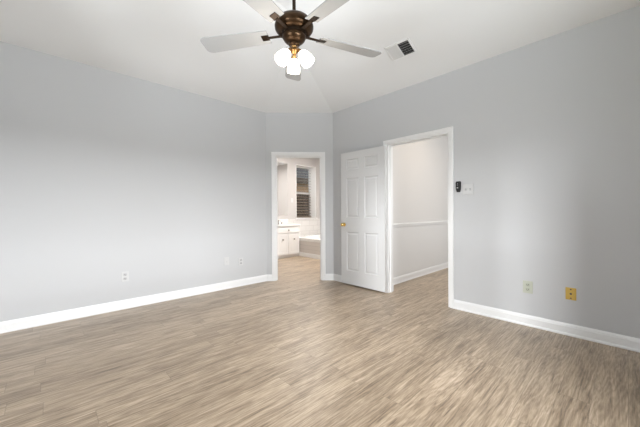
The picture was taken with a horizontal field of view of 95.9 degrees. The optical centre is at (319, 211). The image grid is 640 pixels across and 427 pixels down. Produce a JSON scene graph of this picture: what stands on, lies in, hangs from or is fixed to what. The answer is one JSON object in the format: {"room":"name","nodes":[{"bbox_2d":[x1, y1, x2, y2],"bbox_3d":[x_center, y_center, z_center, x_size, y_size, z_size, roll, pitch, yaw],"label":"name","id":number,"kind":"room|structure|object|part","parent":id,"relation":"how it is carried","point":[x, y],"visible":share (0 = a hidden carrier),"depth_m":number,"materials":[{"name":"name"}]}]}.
{"room":"empty bedroom","nodes":[
{"label":"empty bedroom","id":0,"kind":"room"},
{"bbox_2d":[0,41,266,321],"bbox_3d":[-2.331,-0.272,3.556,3.975,2.867,0.120,0,0,-43],"label":"wall","id":1,"kind":"structure","parent":0,"point":[104,174],"depth_m":3.38,"materials":[{"name":"grey paint"}]},
{"bbox_2d":[121,271,128,281],"bbox_3d":[-2.334,0.777,3.459,0.074,0.118,0.010,0,0,-43],"label":"wall outlet","id":2,"kind":"object","parent":1,"relation":"attached to","point":[124,275],"visible":1,"depth_m":3.45,"materials":[{"name":"grey plastic"}]},
{"bbox_2d":[0,274,266,333],"bbox_3d":[-2.261,1.108,3.519,3.776,0.107,0.021,0,0,-43],"label":"baseboard","id":3,"kind":"structure","parent":1,"relation":"attached to","point":[44,319],"depth_m":3.39,"materials":[{"name":"white paint"}]},
{"bbox_2d":[224,257,228,264],"bbox_3d":[-1.400,0.742,4.334,0.078,0.118,0.014,0,0,-43],"label":"jack plate","id":4,"kind":"object","parent":1,"relation":"attached to","point":[226,259],"visible":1,"depth_m":4.33,"materials":[{"name":"grey plastic"}]},
{"bbox_2d":[277,158,319,218],"bbox_3d":[-1.487,-0.292,7.531,4.150,2.900,0.310,0,0,-43],"label":"wall","id":5,"kind":"structure","parent":0,"point":[291,162],"depth_m":8.05,"materials":[{"name":"grey paint"}]},
{"bbox_2d":[277,162,287,214],"bbox_3d":[-1.430,-0.613,7.368,1.492,1.420,0.008,0,0,-43],"label":"mirror","id":6,"kind":"object","parent":5,"relation":"attached to","point":[282,176],"visible":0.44,"depth_m":7.76,"materials":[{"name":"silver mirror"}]},
{"bbox_2d":[278,219,287,223],"bbox_3d":[-1.423,0.263,7.362,1.507,0.122,0.020,0,0,-43],"label":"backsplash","id":7,"kind":"structure","parent":5,"relation":"attached to","point":[284,221],"depth_m":7.76,"materials":[{"name":"tile"}]},
{"bbox_2d":[296,168,309,217],"bbox_3d":[-0.578,-0.572,8.534,0.750,1.500,0.055,0,0,-43],"label":"window","id":8,"kind":"structure","parent":5,"relation":"in","point":[300,206],"depth_m":8.64,"materials":[{"name":"black glass"}]},
{"bbox_2d":[296,166,310,213],"bbox_3d":[-0.536,-0.578,8.489,0.730,1.488,0.061,0,0,-43],"label":"window blind","id":9,"kind":"object","parent":8,"relation":"attached to","point":[296,166],"visible":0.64,"depth_m":8.52,"materials":[{"name":"white paint"}]},
{"bbox_2d":[288,219,319,235],"bbox_3d":[-0.426,0.442,8.308,1.205,0.469,0.006,0,0,-43],"label":"backsplash","id":10,"kind":"structure","parent":5,"relation":"attached to","point":[308,226],"depth_m":8.36,"materials":[{"name":"tile"}]},
{"bbox_2d":[296,165,315,217],"bbox_3d":[-0.477,-0.573,8.427,0.750,1.500,0.239,0,0,-43],"label":"trim","id":11,"kind":"structure","parent":5,"relation":"attached to","point":[313,169],"depth_m":8.65,"materials":[{"name":"white wood"}]},
{"bbox_2d":[266,113,333,273],"bbox_3d":[-0.340,-0.282,4.898,1.124,2.867,0.120,0,0,-2],"label":"wall","id":12,"kind":"structure","parent":0,"point":[285,132],"depth_m":4.84,"materials":[{"name":"grey paint"}]},
{"bbox_2d":[271,152,325,280],"bbox_3d":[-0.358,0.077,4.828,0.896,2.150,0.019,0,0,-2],"label":"trim","id":13,"kind":"structure","parent":12,"relation":"attached to","point":[273,154],"depth_m":4.82,"materials":[{"name":"white paint"}]},
{"bbox_2d":[267,274,333,280],"bbox_3d":[-0.331,1.098,4.828,1.124,0.107,0.021,0,0,-2],"label":"baseboard","id":14,"kind":"structure","parent":12,"relation":"attached to","point":[269,276],"depth_m":4.84,"materials":[{"name":"white paint"}]},
{"bbox_2d":[0,256,639,426],"bbox_3d":[0.540,1.197,4.104,9.000,0.100,7.950,0,0,-43],"label":"floor","id":15,"kind":"structure","parent":0,"point":[297,349],"depth_m":2.14,"materials":[{"name":"plastic"}]},
{"bbox_2d":[278,226,298,258],"bbox_3d":[-1.234,0.761,7.162,1.485,0.790,0.562,0,0,-43],"label":"vanity cabinet","id":16,"kind":"object","parent":15,"relation":"on","point":[288,236],"visible":0.34,"depth_m":7.24,"materials":[{"name":"white wood"}]},
{"bbox_3d":[-0.926,0.815,7.125,0.344,0.510,0.018,0,0,-43],"label":"cabinet door","id":17,"kind":"part","parent":16,"relation":"part of","materials":[{"name":"white wood"}]},
{"bbox_3d":[-0.798,0.464,7.244,0.695,0.150,0.022,0,0,-43],"label":"drawer","id":18,"kind":"part","parent":16,"relation":"part of","materials":[{"name":"white wood"}]},
{"bbox_2d":[278,224,300,226],"bbox_3d":[-1.240,0.345,7.168,1.507,0.042,0.551,0,0,-43],"label":"countertop","id":19,"kind":"structure","parent":16,"relation":"on","point":[279,225],"depth_m":7.28,"materials":[{"name":"white stone"}]},
{"bbox_3d":[-0.670,0.814,7.366,0.344,0.510,0.018,0,0,-43],"label":"cabinet door","id":20,"kind":"part","parent":16,"relation":"part of","materials":[{"name":"white wood"}]},
{"bbox_2d":[299,234,319,258],"bbox_3d":[0.288,0.905,7.531,1.223,0.487,2.088,0,0,-43],"label":"bathtub","id":21,"kind":"object","parent":15,"relation":"on","point":[309,245],"visible":0.26,"depth_m":7.28,"materials":[{"name":"plastic"}]},
{"bbox_3d":[-0.152,1.098,7.117,0.010,0.105,2.088,0,0,-43],"label":"trim","id":22,"kind":"part","parent":21,"relation":"part of","materials":[{"name":"white paint"}]},
{"bbox_2d":[0,0,639,112],"bbox_3d":[-0.171,-1.956,1.899,4.646,0.599,5.298,0,0,-43],"label":"ceiling","id":23,"kind":"structure","parent":0,"point":[156,41],"depth_m":3.08,"materials":[{"name":"white paint"}]},
{"bbox_2d":[200,0,380,80],"bbox_3d":[-0.142,-1.565,1.856,1.280,1.263,1.228,0,0,-43],"label":"ceiling fan","id":24,"kind":"object","parent":23,"relation":"hanging from","point":[293,26],"visible":1,"depth_m":1.87,"materials":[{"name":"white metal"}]},
{"bbox_3d":[-0.578,-1.166,1.979,0.485,0.034,0.134,0,0,12],"label":"blade","id":25,"kind":"part","parent":24,"relation":"part of","materials":[{"name":"grey wood"}]},
{"bbox_3d":[-0.378,-1.167,1.531,0.134,0.034,0.485,0,0,30],"label":"blade","id":26,"kind":"part","parent":24,"relation":"part of","materials":[{"name":"grey wood"}]},
{"bbox_3d":[-0.236,-0.987,1.840,0.104,0.108,0.088,0,0,-43],"label":"lamp shade","id":27,"kind":"part","parent":24,"relation":"part of","materials":[{"name":"white glass"}]},
{"bbox_3d":[-0.213,-1.168,2.308,0.134,0.034,0.485,0,0,-6],"label":"blade","id":28,"kind":"part","parent":24,"relation":"part of","materials":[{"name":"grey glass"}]},
{"bbox_3d":[-0.179,-0.988,1.980,0.095,0.108,0.100,0,0,-43],"label":"lamp shade","id":29,"kind":"part","parent":24,"relation":"part of","materials":[{"name":"white glass"}]},
{"bbox_3d":[-0.086,-0.988,1.861,0.092,0.108,0.102,0,0,-43],"label":"lamp shade","id":30,"kind":"part","parent":24,"relation":"part of","materials":[{"name":"white glass"}]},
{"bbox_3d":[0.110,-1.170,1.582,0.134,0.034,0.485,0,0,-42],"label":"blade","id":31,"kind":"part","parent":24,"relation":"part of","materials":[{"name":"grey wood"}]},
{"bbox_3d":[0.212,-1.170,2.062,0.485,0.034,0.134,0,0,-24],"label":"blade","id":32,"kind":"part","parent":24,"relation":"part of","materials":[{"name":"grey wood"}]},
{"bbox_2d":[384,38,416,61],"bbox_3d":[0.918,-1.843,3.297,0.306,0.084,0.215,0,0,44],"label":"ceiling vent","id":33,"kind":"object","parent":23,"relation":"in","point":[404,48],"visible":1,"depth_m":3.29,"materials":[{"name":"white metal"}]},
{"bbox_2d":[393,136,447,277],"bbox_3d":[2.325,-0.287,5.724,4.010,2.850,0.124,0,0,-43],"label":"wall","id":34,"kind":"structure","parent":0,"point":[420,169],"depth_m":5.13,"materials":[{"name":"white paint"}]},
{"bbox_2d":[393,262,447,284],"bbox_3d":[2.338,1.085,5.630,3.890,0.107,0.021,0,0,-43],"label":"baseboard","id":35,"kind":"structure","parent":34,"relation":"attached to","point":[416,274],"depth_m":5.07,"materials":[{"name":"white paint"}]},
{"bbox_2d":[393,221,447,227],"bbox_3d":[2.334,0.216,5.630,3.890,0.068,0.030,0,0,-43],"label":"trim","id":36,"kind":"structure","parent":34,"relation":"attached to","point":[397,225],"depth_m":5.04,"materials":[{"name":"white paint"}]},
{"bbox_2d":[333,5,639,338],"bbox_3d":[1.829,-0.293,3.236,0.120,2.867,4.740,0,0,-43],"label":"wall","id":37,"kind":"structure","parent":0,"point":[546,132],"depth_m":2.79,"materials":[{"name":"grey paint"}]},
{"bbox_2d":[333,274,382,291],"bbox_3d":[0.569,1.094,4.482,0.021,0.107,1.009,0,0,-43],"label":"baseboard","id":38,"kind":"structure","parent":37,"relation":"attached to","point":[336,277],"depth_m":4.78,"materials":[{"name":"white paint"}]},
{"bbox_2d":[341,146,386,291],"bbox_3d":[0.611,0.101,4.288,0.810,2.040,0.104,0,0,45],"label":"door","id":39,"kind":"structure","parent":37,"relation":"in","point":[363,172],"depth_m":4.28,"materials":[{"name":"white paint"}]},
{"bbox_3d":[0.507,-0.730,4.436,0.236,0.165,0.035,0,0,45],"label":"panel","id":40,"kind":"part","parent":39,"relation":"part of","materials":[{"name":"white paint"}]},
{"bbox_3d":[0.510,-0.213,4.436,0.236,0.610,0.035,0,0,45],"label":"panel","id":41,"kind":"part","parent":39,"relation":"part of","materials":[{"name":"white paint"}]},
{"bbox_3d":[0.514,0.612,4.436,0.236,0.600,0.035,0,0,45],"label":"panel","id":42,"kind":"part","parent":39,"relation":"part of","materials":[{"name":"white paint"}]},
{"bbox_3d":[0.749,-0.731,4.196,0.236,0.165,0.035,0,0,45],"label":"panel","id":43,"kind":"part","parent":39,"relation":"part of","materials":[{"name":"white paint"}]},
{"bbox_3d":[0.751,-0.214,4.196,0.236,0.610,0.035,0,0,45],"label":"panel","id":44,"kind":"part","parent":39,"relation":"part of","materials":[{"name":"white paint"}]},
{"bbox_3d":[0.756,0.611,4.196,0.236,0.600,0.035,0,0,45],"label":"panel","id":45,"kind":"part","parent":39,"relation":"part of","materials":[{"name":"white paint"}]},
{"bbox_2d":[383,126,453,308],"bbox_3d":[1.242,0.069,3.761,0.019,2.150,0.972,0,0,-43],"label":"trim","id":46,"kind":"structure","parent":37,"relation":"attached to","point":[448,129],"depth_m":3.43,"materials":[{"name":"white paint"}]},
{"bbox_2d":[456,181,460,191],"bbox_3d":[1.608,-0.291,3.363,0.028,0.126,0.060,0,0,-43],"label":"remote control","id":47,"kind":"object","parent":37,"relation":"attached to","point":[458,183],"visible":1,"depth_m":3.35,"materials":[{"name":"black plastic"}]},
{"bbox_2d":[463,184,472,194],"bbox_3d":[1.683,-0.254,3.289,0.020,0.122,0.112,0,0,-43],"label":"light switch","id":48,"kind":"object","parent":37,"relation":"attached to","point":[467,188],"visible":1,"depth_m":3.29,"materials":[{"name":"grey plastic"}]},
{"bbox_2d":[523,280,532,293],"bbox_3d":[2.075,0.752,2.885,0.010,0.122,0.082,0,0,-43],"label":"wall outlet","id":49,"kind":"object","parent":37,"relation":"attached to","point":[527,285],"visible":1,"depth_m":2.88,"materials":[{"name":"grey plastic"}]},
{"bbox_2d":[454,299,639,352],"bbox_3d":[2.453,1.084,2.477,0.021,0.107,2.549,0,0,-43],"label":"baseboard","id":50,"kind":"structure","parent":37,"relation":"attached to","point":[603,337],"depth_m":2.72,"materials":[{"name":"white paint"}]},
{"bbox_2d":[565,287,575,300],"bbox_3d":[2.300,0.753,2.647,0.008,0.112,0.076,0,0,-43],"label":"jack plate","id":51,"kind":"object","parent":37,"relation":"attached to","point":[570,293],"visible":1,"depth_m":2.65,"materials":[{"name":"gold metal"}]},
{"label":"outside","id":52,"kind":"structure","parent":0,"visible":0},
{"bbox_3d":[-1.485,1.483,8.889,70.000,0.350,75.000,0,0,-43],"label":"ground","id":53,"kind":"structure","parent":52,"visible":0},
{"bbox_2d":[296,168,308,192],"bbox_3d":[0.193,-1.198,18.041,16.000,4.994,5.980,0,0,-43],"label":"neighbor house","id":54,"kind":"structure","parent":53,"relation":"on","point":[298,174],"depth_m":13.68,"materials":[{"name":"brick"}]}
]}

